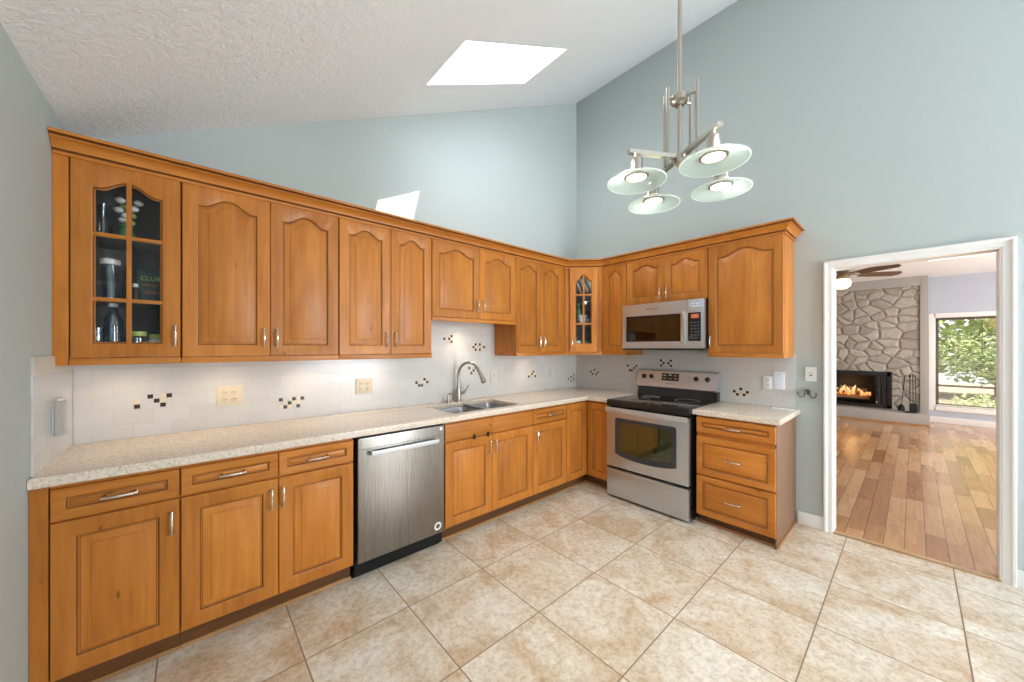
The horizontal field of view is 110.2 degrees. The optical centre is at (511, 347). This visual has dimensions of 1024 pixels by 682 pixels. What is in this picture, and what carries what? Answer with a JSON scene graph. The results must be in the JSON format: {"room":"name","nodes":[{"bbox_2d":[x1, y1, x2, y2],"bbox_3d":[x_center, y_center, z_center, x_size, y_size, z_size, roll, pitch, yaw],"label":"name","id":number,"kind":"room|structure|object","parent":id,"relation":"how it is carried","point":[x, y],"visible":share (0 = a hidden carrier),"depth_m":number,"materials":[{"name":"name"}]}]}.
{"room":"kitchen","nodes":[
{"label":"kitchen","id":0,"kind":"room"},
{"bbox_2d":[0,22,64,681],"bbox_3d":[-0.227,-0.131,-0.561,0.150,3.320,6.470,0,0,-42],"label":"wall","id":1,"kind":"structure","parent":0,"point":[26,115],"depth_m":1.27,"materials":[{"name":"grey paint"}]},
{"bbox_2d":[30,356,72,476],"bbox_3d":[-2.034,0.266,1.590,0.008,0.458,0.596,0,0,-42],"label":"backsplash","id":2,"kind":"structure","parent":1,"relation":"attached to","point":[49,382],"depth_m":1.49,"materials":[{"name":"white tile"}]},
{"bbox_2d":[52,397,66,436],"bbox_3d":[-2.002,0.306,1.581,0.028,0.162,0.100,0,0,-42],"label":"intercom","id":3,"kind":"object","parent":2,"relation":"attached to","point":[59,407],"visible":1,"depth_m":1.55,"materials":[{"name":"grey plastic"}]},
{"bbox_2d":[75,103,575,444],"bbox_3d":[1.788,-1.031,5.482,11.195,5.120,0.120,0,0,-42],"label":"wall","id":4,"kind":"structure","parent":0,"point":[507,175],"depth_m":3.20,"materials":[{"name":"grey paint"}]},
{"bbox_2d":[52,153,181,365],"bbox_3d":[-1.963,-0.405,1.817,0.416,0.973,0.365,0,0,-42],"label":"upper cabinet","id":5,"kind":"object","parent":4,"relation":"attached to","point":[84,193],"visible":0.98,"depth_m":1.73,"materials":[{"name":"brown wood"}]},
{"bbox_2d":[96,294,121,297],"bbox_3d":[-2.086,-0.250,1.848,0.085,0.034,0.100,0,0,-42],"label":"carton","id":6,"kind":"object","parent":5,"relation":"on","point":[97,295],"visible":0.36,"depth_m":1.81,"materials":[{"name":"grey"}]},
{"bbox_2d":[96,287,120,295],"bbox_3d":[-2.086,-0.285,1.848,0.078,0.034,0.100,0,0,-42],"label":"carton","id":7,"kind":"object","parent":6,"relation":"on","point":[106,291],"visible":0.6,"depth_m":1.81,"materials":[{"name":"grey"}]},
{"bbox_2d":[96,280,119,289],"bbox_3d":[-2.085,-0.319,1.848,0.071,0.034,0.100,0,0,-42],"label":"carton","id":8,"kind":"object","parent":7,"relation":"on","point":[106,284],"visible":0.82,"depth_m":1.81,"materials":[{"name":"grey"}]},
{"bbox_2d":[99,258,120,296],"bbox_3d":[-1.991,-0.335,1.772,0.072,0.204,0.071,0,0,-42],"label":"canister","id":9,"kind":"object","parent":5,"relation":"on","point":[104,261],"visible":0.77,"depth_m":1.75,"materials":[{"name":"white"}]},
{"bbox_2d":[102,303,123,341],"bbox_3d":[-1.984,-0.097,1.778,0.072,0.244,0.071,0,0,-42],"label":"water bottle","id":10,"kind":"object","parent":5,"relation":"in","point":[109,304],"visible":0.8,"depth_m":1.76,"materials":[{"name":"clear plastic"}]},
{"bbox_2d":[96,236,159,254],"bbox_3d":[-1.968,-0.528,1.859,0.324,0.016,0.277,0,0,-42],"label":"shelf","id":11,"kind":"object","parent":5,"relation":"attached to","point":[103,244],"depth_m":1.86,"materials":[{"name":"grey"}]},
{"bbox_2d":[96,301,159,308],"bbox_3d":[-1.968,-0.225,1.859,0.324,0.016,0.277,0,0,-42],"label":"shelf","id":12,"kind":"object","parent":5,"relation":"attached to","point":[99,304],"depth_m":1.85,"materials":[{"name":"grey"}]},
{"bbox_2d":[113,197,143,236],"bbox_3d":[-1.967,-0.650,1.825,0.094,0.228,0.110,0,0,-18],"label":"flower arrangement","id":13,"kind":"object","parent":5,"relation":"on","point":[122,231],"visible":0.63,"depth_m":1.81,"materials":[{"name":"white plant"}]},
{"bbox_2d":[117,224,135,236],"bbox_3d":[-1.972,-0.579,1.829,0.068,0.085,0.068,0,0,-42],"label":"vase","id":14,"kind":"object","parent":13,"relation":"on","point":[122,231],"depth_m":1.81,"materials":[{"name":"green ceramic"}]},
{"bbox_2d":[132,283,140,299],"bbox_3d":[-1.904,-0.278,1.808,0.038,0.090,0.038,0,0,-42],"label":"bottle","id":15,"kind":"object","parent":5,"relation":"on","point":[136,293],"visible":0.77,"depth_m":1.80,"materials":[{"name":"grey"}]},
{"bbox_2d":[132,331,147,337],"bbox_3d":[-1.903,-0.028,1.823,0.066,0.106,0.065,0,0,-42],"label":"storage jar","id":16,"kind":"object","parent":5,"relation":"in","point":[134,333],"visible":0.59,"depth_m":1.80,"materials":[{"name":"green"}]},
{"bbox_2d":[137,269,159,300],"bbox_3d":[-1.913,-0.321,1.894,0.104,0.175,0.069,0,0,-42],"label":"pouch","id":17,"kind":"object","parent":5,"relation":"on","point":[148,281],"visible":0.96,"depth_m":1.87,"materials":[{"name":"teal"}]},
{"bbox_2d":[148,334,159,341],"bbox_3d":[-1.851,-0.022,1.869,0.072,0.093,0.071,0,0,-42],"label":"storage jar","id":18,"kind":"object","parent":5,"relation":"in","point":[153,337],"visible":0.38,"depth_m":1.84,"materials":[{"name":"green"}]},
{"bbox_2d":[182,182,338,362],"bbox_3d":[-1.522,-0.405,2.210,0.760,0.973,0.365,0,0,-42],"label":"upper cabinet","id":19,"kind":"object","parent":4,"relation":"attached to","point":[260,277],"visible":0.99,"depth_m":2.06,"materials":[{"name":"brown wood"}]},
{"bbox_2d":[73,321,576,444],"bbox_3d":[-0.706,0.124,3.176,4.085,0.741,0.008,0,0,-42],"label":"backsplash","id":20,"kind":"structure","parent":4,"relation":"attached to","point":[123,401],"depth_m":2.44,"materials":[{"name":"white tile"}]},
{"bbox_2d":[216,385,242,406],"bbox_3d":[-1.758,0.302,2.228,0.130,0.122,0.011,0,0,-42],"label":"wall outlet","id":21,"kind":"object","parent":20,"relation":"attached to","point":[225,395],"visible":1,"depth_m":2.23,"materials":[{"name":"beige plastic"}]},
{"bbox_2d":[231,396,237,401],"bbox_3d":[-1.739,0.323,2.241,0.034,0.034,0.003,0,0,-42],"label":"receptacle","id":22,"kind":"object","parent":21,"relation":"attached to","point":[233,398],"depth_m":2.24,"materials":[{"name":"beige plastic"}]},
{"bbox_2d":[356,378,371,394],"bbox_3d":[-1.146,0.301,2.773,0.126,0.120,0.011,0,0,-42],"label":"wall outlet","id":23,"kind":"object","parent":20,"relation":"attached to","point":[364,385],"visible":1,"depth_m":2.77,"materials":[{"name":"beige plastic"}]},
{"bbox_2d":[490,370,496,381],"bbox_3d":[-0.183,0.289,3.624,0.085,0.116,0.020,0,0,-42],"label":"light switch","id":24,"kind":"object","parent":20,"relation":"attached to","point":[493,373],"visible":1,"depth_m":3.62,"materials":[{"name":"beige plastic"}]},
{"bbox_2d":[549,367,552,376],"bbox_3d":[0.463,0.291,4.204,0.070,0.116,0.011,0,0,-42],"label":"wall outlet","id":25,"kind":"object","parent":20,"relation":"attached to","point":[550,368],"visible":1,"depth_m":4.20,"materials":[{"name":"beige plastic"}]},
{"bbox_2d":[338,218,431,359],"bbox_3d":[-0.981,-0.405,2.691,0.682,0.973,0.365,0,0,-42],"label":"upper cabinet","id":26,"kind":"object","parent":4,"relation":"attached to","point":[384,274],"visible":0.98,"depth_m":2.55,"materials":[{"name":"brown wood"}]},
{"bbox_2d":[431,239,515,325],"bbox_3d":[-0.392,-0.552,3.215,0.892,0.678,0.365,0,0,-42],"label":"upper cabinet","id":27,"kind":"object","parent":4,"relation":"attached to","point":[469,284],"visible":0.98,"depth_m":3.07,"materials":[{"name":"brown wood"}]},
{"bbox_2d":[495,258,564,355],"bbox_3d":[0.209,-0.405,3.750,0.716,0.973,0.365,0,0,-42],"label":"upper cabinet","id":28,"kind":"object","parent":4,"relation":"attached to","point":[539,329],"visible":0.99,"depth_m":3.60,"materials":[{"name":"brown wood"}]},
{"bbox_2d":[565,267,602,354],"bbox_3d":[0.789,-0.405,4.100,0.619,0.973,0.612,0,0,-42],"label":"upper cabinet","id":29,"kind":"object","parent":4,"relation":"attached to","point":[591,304],"visible":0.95,"depth_m":3.86,"materials":[{"name":"brown wood"}]},
{"bbox_2d":[576,282,581,293],"bbox_3d":[0.721,-0.682,3.966,0.102,0.187,0.210,0,0,0],"label":"plate","id":30,"kind":"object","parent":29,"relation":"on","point":[578,289],"visible":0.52,"depth_m":3.91,"materials":[{"name":"white ceramic"}]},
{"bbox_2d":[576,303,581,322],"bbox_3d":[0.747,-0.377,4.010,0.072,0.230,0.071,0,0,-42],"label":"glass bottle","id":31,"kind":"object","parent":29,"relation":"on","point":[578,311],"visible":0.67,"depth_m":3.99,"materials":[{"name":"green glass"}]},
{"bbox_2d":[569,295,590,302],"bbox_3d":[0.791,-0.566,4.124,0.578,0.016,0.572,0,0,-42],"label":"shelf","id":32,"kind":"object","parent":29,"relation":"attached to","point":[579,299],"depth_m":4.17,"materials":[{"name":"grey"}]},
{"bbox_2d":[569,323,590,327],"bbox_3d":[0.791,-0.253,4.124,0.578,0.016,0.572,0,0,-42],"label":"shelf","id":33,"kind":"object","parent":29,"relation":"attached to","point":[577,326],"depth_m":4.20,"materials":[{"name":"grey"}]},
{"bbox_2d":[577,318,587,322],"bbox_3d":[0.780,-0.290,3.978,0.126,0.055,0.126,0,0,-42],"label":"bowl","id":34,"kind":"object","parent":29,"relation":"on","point":[580,320],"visible":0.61,"depth_m":3.94,"materials":[{"name":"white ceramic"}]},
{"bbox_2d":[579,278,588,293],"bbox_3d":[0.791,-0.682,3.962,0.114,0.180,0.210,0,0,0],"label":"plate","id":35,"kind":"object","parent":29,"relation":"on","point":[580,279],"visible":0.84,"depth_m":3.92,"materials":[{"name":"white ceramic"}]},
{"bbox_2d":[585,277,590,290],"bbox_3d":[0.861,-0.682,3.958,0.102,0.187,0.210,0,0,0],"label":"plate","id":36,"kind":"object","parent":29,"relation":"on","point":[588,283],"visible":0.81,"depth_m":3.92,"materials":[{"name":"white ceramic"}]},
{"bbox_2d":[0,0,736,138],"bbox_3d":[1.337,-2.075,0.790,4.327,2.197,6.410,0,0,-42],"label":"ceiling","id":37,"kind":"structure","parent":0,"point":[104,68],"depth_m":1.93,"materials":[{"name":"white paint"}]},
{"bbox_2d":[607,0,752,213],"bbox_3d":[0.721,-1.392,1.537,0.520,1.405,0.532,0,0,35],"label":"chandelier","id":38,"kind":"object","parent":37,"relation":"hanging from","point":[715,154],"visible":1,"depth_m":1.52,"materials":[{"name":"silver metal"}]},
{"bbox_2d":[101,417,1023,681],"bbox_3d":[3.889,1.468,3.121,11.195,0.122,6.500,0,0,-42],"label":"floor","id":39,"kind":"structure","parent":0,"point":[583,582],"depth_m":1.98,"materials":[{"name":"tile"}]},
{"bbox_2d":[29,466,180,681],"bbox_3d":[-1.862,0.975,1.706,0.419,0.868,0.664,0,0,-42],"label":"base cabinet","id":40,"kind":"object","parent":39,"relation":"on","point":[104,554],"visible":0.93,"depth_m":1.48,"materials":[{"name":"brown wood"}]},
{"bbox_2d":[180,438,352,647],"bbox_3d":[-1.421,0.975,2.098,0.758,0.868,0.664,0,0,-42],"label":"base cabinet","id":41,"kind":"object","parent":39,"relation":"on","point":[261,534],"visible":0.99,"depth_m":1.84,"materials":[{"name":"brown wood"}]},
{"bbox_2d":[350,424,443,578],"bbox_3d":[-0.892,0.976,2.542,0.606,0.866,0.670,0,0,-42],"label":"dishwasher","id":42,"kind":"object","parent":39,"relation":"on","point":[398,476],"visible":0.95,"depth_m":2.29,"materials":[{"name":"silver metal"}]},
{"bbox_2d":[441,409,532,541],"bbox_3d":[-0.342,0.975,3.058,0.886,0.868,0.664,0,0,-42],"label":"base cabinet","id":43,"kind":"object","parent":39,"relation":"on","point":[488,460],"visible":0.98,"depth_m":2.80,"materials":[{"name":"brown wood"}]},
{"bbox_2d":[528,404,566,505],"bbox_3d":[0.161,0.975,3.506,0.456,0.868,0.664,0,0,-42],"label":"base cabinet","id":44,"kind":"object","parent":39,"relation":"on","point":[549,424],"visible":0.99,"depth_m":3.28,"materials":[{"name":"brown wood"}]},
{"bbox_2d":[561,400,608,491],"bbox_3d":[0.758,0.975,3.890,0.944,0.868,0.883,0,0,-42],"label":"base cabinet","id":45,"kind":"object","parent":39,"relation":"on","point":[587,419],"visible":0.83,"depth_m":3.56,"materials":[{"name":"brown wood"}]},
{"bbox_2d":[27,386,637,489],"bbox_3d":[-0.416,0.516,2.845,4.091,0.042,0.886,0,0,-42],"label":"countertop","id":46,"kind":"structure","parent":45,"relation":"on","point":[112,458],"depth_m":1.98,"materials":[{"name":"beige stone"}]},
{"bbox_2d":[446,393,452,402],"bbox_3d":[-0.562,0.450,3.192,0.048,0.090,0.075,0,0,-42],"label":"soap dispenser","id":47,"kind":"object","parent":46,"relation":"on","point":[448,396],"visible":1,"depth_m":3.19,"materials":[{"name":"silver metal"}]},
{"bbox_2d":[455,361,485,401],"bbox_3d":[-0.374,0.310,3.205,0.137,0.369,0.328,0,0,-42],"label":"kitchen faucet","id":48,"kind":"object","parent":46,"relation":"on","point":[459,392],"visible":1,"depth_m":3.26,"materials":[{"name":"silver metal"}]},
{"bbox_2d":[437,403,505,412],"bbox_3d":[-0.325,0.605,3.070,0.742,0.180,0.485,0,0,-42],"label":"sink","id":49,"kind":"object","parent":46,"relation":"in","point":[466,407],"visible":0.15,"depth_m":3.22,"materials":[{"name":"grey metal"}]},
{"bbox_2d":[605,369,719,521],"bbox_3d":[1.386,0.821,3.337,0.708,1.175,0.780,0,0,-42],"label":"stove","id":50,"kind":"object","parent":39,"relation":"on","point":[651,432],"visible":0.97,"depth_m":3.13,"materials":[{"name":"silver metal"}]},
{"bbox_2d":[607,394,716,415],"bbox_3d":[1.405,0.518,3.342,0.672,0.058,0.762,0,0,-42],"label":"cooktop","id":51,"kind":"object","parent":50,"relation":"in","point":[666,404],"depth_m":3.23,"materials":[{"name":"black glass"}]},
{"bbox_2d":[696,415,796,549],"bbox_3d":[1.869,0.975,2.853,0.664,0.868,0.536,0,0,-42],"label":"base cabinet","id":52,"kind":"object","parent":39,"relation":"on","point":[746,471],"visible":0.98,"depth_m":2.64,"materials":[{"name":"brown wood"}]},
{"bbox_2d":[692,401,799,425],"bbox_3d":[1.876,0.516,2.862,0.643,0.042,0.575,0,0,-42],"label":"countertop","id":53,"kind":"structure","parent":52,"relation":"on","point":[762,414],"depth_m":2.75,"materials":[{"name":"beige stone"}]},
{"bbox_2d":[772,407,793,410],"bbox_3d":[2.172,0.492,2.865,0.050,0.005,0.150,0,0,-42],"label":"folded card","id":54,"kind":"object","parent":53,"relation":"on","point":[772,407],"visible":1,"depth_m":2.86,"materials":[{"name":"white paper"}]},
{"bbox_2d":[836,275,930,426],"bbox_3d":[6.789,0.044,7.511,0.725,2.729,2.595,0,0,-42],"label":"fireplace","id":55,"kind":"object","parent":39,"relation":"on","point":[882,325],"visible":0.54,"depth_m":6.96,"materials":[{"name":"grey stone"}]},
{"bbox_2d":[836,393,869,399],"bbox_3d":[6.972,1.012,7.508,0.108,0.098,0.769,0,0,-42],"label":"log","id":56,"kind":"object","parent":55,"relation":"on","point":[855,396],"visible":0.59,"depth_m":7.37,"materials":[{"name":"brown wood"}]},
{"bbox_3d":[7.008,0.922,7.542,0.144,0.100,0.579,0,0,-42],"label":"log","id":57,"kind":"object","parent":56,"relation":"on","visible":0},
{"bbox_2d":[839,385,866,391],"bbox_3d":[7.093,0.855,7.434,0.420,0.117,0.082,0,0,38],"label":"log","id":58,"kind":"object","parent":57,"relation":"on","point":[841,386],"visible":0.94,"depth_m":7.40,"materials":[{"name":"brown wood"}]},
{"bbox_2d":[897,374,918,413],"bbox_3d":[7.354,0.854,6.639,0.180,0.710,0.268,0,0,-42],"label":"fireplace tool set","id":59,"kind":"object","parent":55,"relation":"on","point":[913,407],"visible":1,"depth_m":6.59,"materials":[{"name":"grey metal"}]},
{"bbox_3d":[6.998,1.006,7.617,0.124,0.118,0.776,0,0,-42],"label":"log","id":60,"kind":"object","parent":55,"relation":"on","visible":0},
{"bbox_2d":[836,385,870,395],"bbox_3d":[6.960,0.884,7.513,0.233,0.217,0.830,0,0,-42],"label":"flame","id":61,"kind":"object","parent":60,"relation":"on","point":[848,391],"visible":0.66,"depth_m":7.38,"materials":[{"name":"orange"}]},
{"bbox_2d":[576,0,1023,570],"bbox_3d":[2.973,-1.031,2.206,0.120,5.120,6.350,0,0,-42],"label":"wall","id":62,"kind":"structure","parent":0,"point":[876,126],"depth_m":2.76,"materials":[{"name":"grey paint"}]},
{"bbox_2d":[602,264,641,354],"bbox_3d":[1.194,-0.405,3.862,0.332,0.973,0.284,0,0,-42],"label":"upper cabinet","id":63,"kind":"object","parent":62,"relation":"attached to","point":[614,277],"visible":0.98,"depth_m":3.75,"materials":[{"name":"brown wood"}]},
{"bbox_2d":[627,248,707,304],"bbox_3d":[1.533,-0.659,3.456,0.365,0.465,0.770,0,0,-42],"label":"upper cabinet","id":64,"kind":"object","parent":62,"relation":"attached to","point":[680,276],"visible":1,"depth_m":3.32,"materials":[{"name":"brown wood"}]},
{"bbox_2d":[623,298,707,349],"bbox_3d":[1.508,-0.196,3.433,0.427,0.442,0.772,0,0,-42],"label":"microwave","id":65,"kind":"object","parent":64,"relation":"attached to","point":[680,324],"visible":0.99,"depth_m":3.26,"materials":[{"name":"silver metal"}]},
{"bbox_2d":[577,350,795,408],"bbox_3d":[1.552,0.249,3.704,0.008,0.520,2.205,0,0,-42],"label":"backsplash","id":66,"kind":"structure","parent":62,"relation":"attached to","point":[741,379],"depth_m":3.38,"materials":[{"name":"white tile"}]},
{"bbox_2d":[763,376,772,388],"bbox_3d":[2.157,0.297,3.012,0.011,0.108,0.068,0,0,-42],"label":"wall outlet","id":67,"kind":"object","parent":66,"relation":"attached to","point":[767,380],"visible":1,"depth_m":3.01,"materials":[{"name":"white plastic"}]},
{"bbox_2d":[773,371,783,389],"bbox_3d":[2.207,0.274,2.957,0.010,0.146,0.074,0,0,-42],"label":"blank plate","id":68,"kind":"object","parent":66,"relation":"attached to","point":[778,377],"visible":1,"depth_m":2.96,"materials":[{"name":"white plastic"}]},
{"bbox_2d":[708,233,793,357],"bbox_3d":[1.968,-0.405,2.968,0.365,0.973,0.529,0,0,-42],"label":"upper cabinet","id":69,"kind":"object","parent":62,"relation":"attached to","point":[751,282],"visible":1,"depth_m":2.83,"materials":[{"name":"brown wood"}]},
{"bbox_2d":[48,126,804,268],"bbox_3d":[0.146,-0.898,2.212,4.090,0.086,1.959,0,0,-42],"label":"crown molding","id":70,"kind":"structure","parent":69,"relation":"on","point":[65,143],"depth_m":2.29,"materials":[{"name":"brown wood"}]},
{"bbox_2d":[797,389,817,398],"bbox_3d":[2.323,0.364,2.809,0.047,0.070,0.128,0,0,-42],"label":"coat hook","id":71,"kind":"object","parent":62,"relation":"attached to","point":[808,392],"visible":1,"depth_m":2.81,"materials":[{"name":"grey metal"}]},
{"bbox_2d":[805,367,816,381],"bbox_3d":[2.345,0.211,2.805,0.020,0.112,0.070,0,0,-42],"label":"light switch","id":72,"kind":"object","parent":62,"relation":"attached to","point":[810,372],"visible":1,"depth_m":2.80,"materials":[{"name":"white plastic"}]},
{"bbox_2d":[798,510,1023,588],"bbox_3d":[3.614,1.359,1.385,0.014,0.100,3.972,0,0,-42],"label":"baseboard","id":73,"kind":"structure","parent":62,"relation":"attached to","point":[811,520],"depth_m":2.78,"materials":[{"name":"white paint"}]},
{"bbox_2d":[833,530,1000,581],"bbox_3d":[2.697,1.403,2.439,0.042,0.012,0.756,0,0,-42],"label":"trim","id":74,"kind":"structure","parent":62,"relation":"attached to","point":[964,569],"depth_m":2.38,"materials":[{"name":"brown wood"}]},
{"bbox_2d":[823,236,1016,587],"bbox_3d":[2.736,0.377,2.473,0.172,2.064,0.864,0,0,-42],"label":"trim","id":75,"kind":"structure","parent":62,"relation":"attached to","point":[1008,245],"depth_m":2.14,"materials":[{"name":"white paint"}]},
{"bbox_2d":[848,252,995,282],"bbox_3d":[5.464,-1.571,4.589,6.790,0.500,6.300,0,0,-42],"label":"ceiling","id":76,"kind":"structure","parent":0,"point":[980,263],"depth_m":5.99,"materials":[{"name":"white paint"}]},
{"bbox_2d":[836,264,901,289],"bbox_3d":[4.279,-1.039,4.710,1.214,0.565,1.164,0,0,-42],"label":"ceiling fan","id":77,"kind":"object","parent":76,"relation":"hanging from","point":[842,281],"visible":0.6,"depth_m":4.58,"materials":[{"name":"brown metal"}]},
{"bbox_2d":[928,271,995,421],"bbox_3d":[7.991,-0.131,6.818,0.150,3.320,6.370,0,0,-42],"label":"wall","id":78,"kind":"structure","parent":0,"point":[976,292],"depth_m":6.50,"materials":[{"name":"grey paint"}]},
{"bbox_2d":[929,311,995,414],"bbox_3d":[8.374,0.274,6.342,0.130,1.820,1.280,0,0,-42],"label":"window","id":79,"kind":"structure","parent":78,"relation":"in","point":[933,323],"depth_m":6.71,"materials":[{"name":"white paint"}]},
{"bbox_2d":[936,316,995,409],"bbox_3d":[8.372,0.276,6.340,0.036,1.635,1.090,0,0,-42],"label":"window blind","id":80,"kind":"object","parent":79,"relation":"attached to","point":[982,318],"visible":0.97,"depth_m":6.45,"materials":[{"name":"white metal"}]},
{"bbox_2d":[930,416,995,427],"bbox_3d":[8.923,1.354,5.646,0.015,0.110,3.080,0,0,-42],"label":"baseboard","id":81,"kind":"structure","parent":78,"relation":"attached to","point":[968,422],"depth_m":6.47,"materials":[{"name":"white paint"}]},
{"label":"outside","id":82,"kind":"structure","parent":0,"visible":0},
{"bbox_2d":[936,382,994,409],"bbox_3d":[15.796,1.819,11.172,16.800,0.180,22.000,0,0,-42],"label":"ground","id":83,"kind":"structure","parent":82,"point":[944,396],"depth_m":13.69,"materials":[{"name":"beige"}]},
{"bbox_2d":[939,329,995,402],"bbox_3d":[12.635,0.624,9.090,0.932,2.218,2.602,0,0,-42],"label":"tree","id":84,"kind":"object","parent":83,"relation":"on","point":[992,356],"visible":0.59,"depth_m":9.48,"materials":[{"name":"green plant"}]},
{"bbox_2d":[939,316,995,385],"bbox_3d":[17.607,-0.795,11.145,3.901,5.084,7.182,0,0,-42],"label":"tree","id":85,"kind":"object","parent":83,"relation":"on","point":[974,324],"visible":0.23,"depth_m":12.54,"materials":[{"name":"green plant"}]},
{"bbox_2d":[947,391,995,409],"bbox_3d":[9.709,1.313,7.481,0.858,0.752,0.800,0,0,-42],"label":"bush","id":86,"kind":"object","parent":83,"relation":"on","point":[961,400],"visible":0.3,"depth_m":7.45,"materials":[{"name":"green plant"}]},
{"bbox_2d":[985,318,995,328],"bbox_3d":[13.998,-0.648,9.936,2.296,4.761,3.688,0,0,-42],"label":"tree","id":87,"kind":"object","parent":83,"relation":"on","point":[992,319],"visible":0.02,"depth_m":10.25,"materials":[{"name":"yellow plant"}]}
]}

